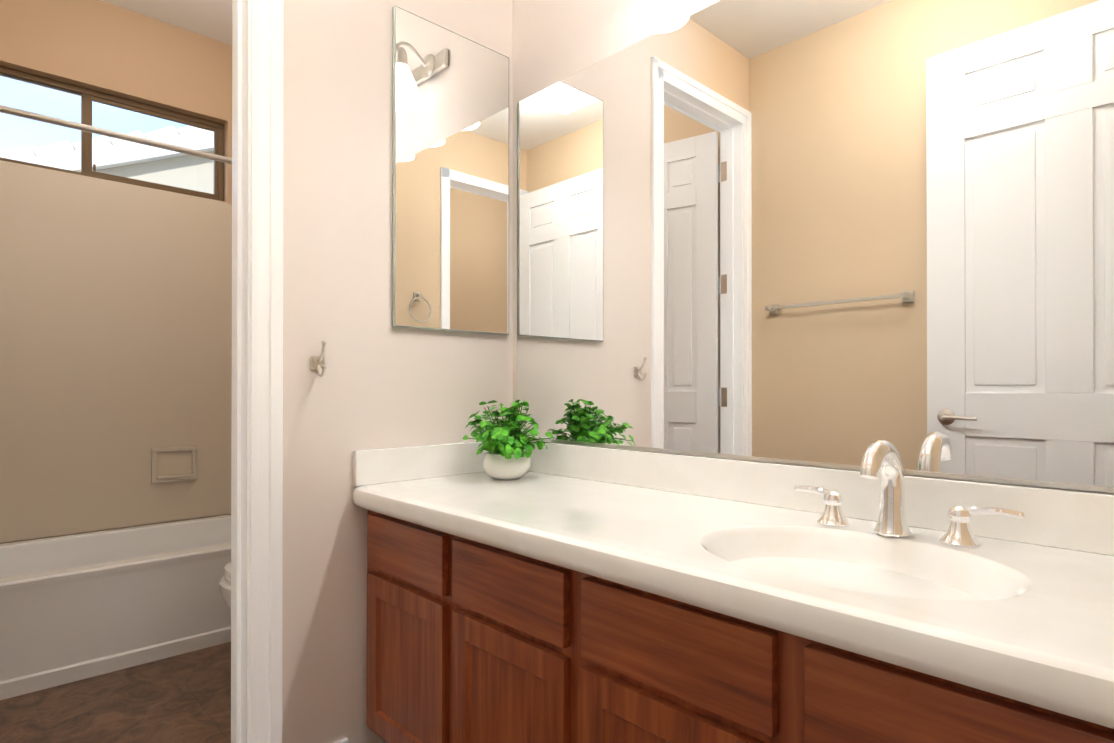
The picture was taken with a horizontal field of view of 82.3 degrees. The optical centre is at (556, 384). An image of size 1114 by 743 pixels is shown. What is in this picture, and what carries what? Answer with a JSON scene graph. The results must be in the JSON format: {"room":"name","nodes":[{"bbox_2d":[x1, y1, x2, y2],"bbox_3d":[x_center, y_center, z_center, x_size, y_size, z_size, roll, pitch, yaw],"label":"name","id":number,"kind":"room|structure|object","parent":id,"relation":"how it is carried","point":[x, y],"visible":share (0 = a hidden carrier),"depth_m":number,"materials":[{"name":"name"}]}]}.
{"room":"bathroom","nodes":[
{"label":"bathroom","id":0,"kind":"room"},
{"bbox_2d":[0,642,230,742],"bbox_3d":[-0.341,1.129,1.237,1.890,0.100,5.350,0,0,-44],"label":"floor","id":1,"kind":"structure","parent":0,"point":[184,698],"depth_m":2.14,"materials":[{"name":"tile"}]},
{"bbox_2d":[0,515,230,699],"bbox_3d":[-1.812,0.885,2.789,1.571,0.400,0.743,0,0,-44],"label":"bathtub","id":2,"kind":"object","parent":1,"relation":"on","point":[75,607],"visible":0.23,"depth_m":2.47,"materials":[{"name":"white ceramic"}]},
{"bbox_2d":[219,562,230,611],"bbox_3d":[-0.915,0.696,2.481,0.715,0.774,0.464,0,0,-44],"label":"toilet","id":3,"kind":"object","parent":1,"relation":"on","point":[225,585],"visible":0.06,"depth_m":2.24,"materials":[{"name":"white ceramic"}]},
{"bbox_2d":[353,441,1113,742],"bbox_3d":[0.242,0.631,1.357,0.598,0.894,1.779,0,0,-44],"label":"bathroom vanity","id":4,"kind":"object","parent":1,"relation":"on","point":[563,593],"visible":0.94,"depth_m":1.14,"materials":[{"name":"brown wood"}]},
{"bbox_2d":[463,400,558,479],"bbox_3d":[-0.152,0.166,1.932,0.287,0.239,0.287,0,0,-44],"label":"plant","id":5,"kind":"object","parent":4,"relation":"on","point":[507,457],"visible":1,"depth_m":1.90,"materials":[{"name":"green plant"}]},
{"bbox_2d":[794,440,1024,547],"bbox_3d":[0.603,0.192,1.180,0.161,0.181,0.407,0,0,-44],"label":"faucet","id":6,"kind":"object","parent":4,"relation":"on","point":[883,457],"visible":1,"depth_m":1.19,"materials":[{"name":"silver metal"}]},
{"bbox_2d":[0,0,231,543],"bbox_3d":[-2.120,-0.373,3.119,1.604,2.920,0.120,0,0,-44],"label":"wall","id":7,"kind":"structure","parent":0,"point":[104,47],"depth_m":3.07,"materials":[{"name":"paint"}]},
{"bbox_2d":[0,66,227,203],"bbox_3d":[-2.222,-1.181,3.016,1.199,0.444,0.104,0,0,-44],"label":"window","id":8,"kind":"structure","parent":7,"relation":"in","point":[88,96],"depth_m":3.09,"materials":[{"name":"brown metal"}]},
{"bbox_2d":[101,0,231,44],"bbox_3d":[-1.502,-1.866,2.471,1.890,0.100,1.980,0,0,-44],"label":"ceiling","id":9,"kind":"structure","parent":0,"point":[212,19],"depth_m":3.12,"materials":[{"name":"paint"}]},
{"bbox_2d":[282,0,512,742],"bbox_3d":[-0.777,-0.379,1.706,1.604,2.920,0.120,0,0,-44],"label":"wall","id":10,"kind":"structure","parent":0,"point":[382,382],"depth_m":1.79,"materials":[{"name":"paint"}]},
{"bbox_2d":[231,0,282,742],"bbox_3d":[-1.062,-0.169,1.434,0.818,2.497,0.154,0,0,-44],"label":"door frame","id":11,"kind":"structure","parent":10,"relation":"attached to","point":[257,384],"depth_m":1.64,"materials":[{"name":"white wood"}]},
{"bbox_2d":[311,340,326,376],"bbox_3d":[-0.636,-0.070,1.719,0.038,0.098,0.052,0,0,-44],"label":"hook","id":12,"kind":"object","parent":10,"relation":"attached to","point":[318,364],"visible":1,"depth_m":1.72,"materials":[{"name":"silver metal"}]},
{"bbox_2d":[334,738,347,742],"bbox_3d":[-0.654,1.036,1.725,0.185,0.090,0.012,0,0,-44],"label":"baseboard","id":13,"kind":"structure","parent":10,"relation":"attached to","point":[344,740],"depth_m":1.78,"materials":[{"name":"white"}]},
{"bbox_2d":[392,5,508,334],"bbox_3d":[-0.327,-0.647,2.040,0.438,0.952,0.016,0,0,-44],"label":"mirror","id":14,"kind":"object","parent":10,"relation":"attached to","point":[450,180],"visible":0.98,"depth_m":2.01,"materials":[{"name":"grey"}]},
{"bbox_2d":[513,0,1113,493],"bbox_3d":[0.509,-0.380,1.604,0.120,2.920,2.040,0,0,-44],"label":"wall","id":15,"kind":"structure","parent":0,"point":[555,40],"depth_m":2.02,"materials":[{"name":"paint"}]},
{"bbox_2d":[517,0,1113,492],"bbox_3d":[0.462,-0.394,1.558,0.010,1.154,1.742,0,0,-44],"label":"mirror","id":16,"kind":"object","parent":15,"relation":"attached to","point":[843,234],"visible":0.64,"depth_m":1.40,"materials":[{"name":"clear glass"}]},
{"label":"outside","id":17,"kind":"structure","parent":0,"visible":0},
{"bbox_2d":[0,126,213,193],"bbox_3d":[-5.973,-1.386,8.357,24.198,7.638,0.355,0,0,-44],"label":"roof","id":18,"kind":"structure","parent":17,"point":[173,163],"depth_m":8.68,"materials":[{"name":"beige roof tile"}]},
{"bbox_3d":[-0.954,-0.384,0.640,0.120,2.920,5.320,0,0,-44],"label":"wall","id":19,"kind":"structure","parent":0,"visible":0},
{"bbox_2d":[0,105,231,163],"bbox_3d":[-1.556,-0.946,2.527,1.603,0.060,0.059,0,0,-44],"label":"rail","id":20,"kind":"object","parent":19,"relation":"attached to","point":[86,128],"visible":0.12,"depth_m":2.40,"materials":[{"name":"silver metal"}]}
]}

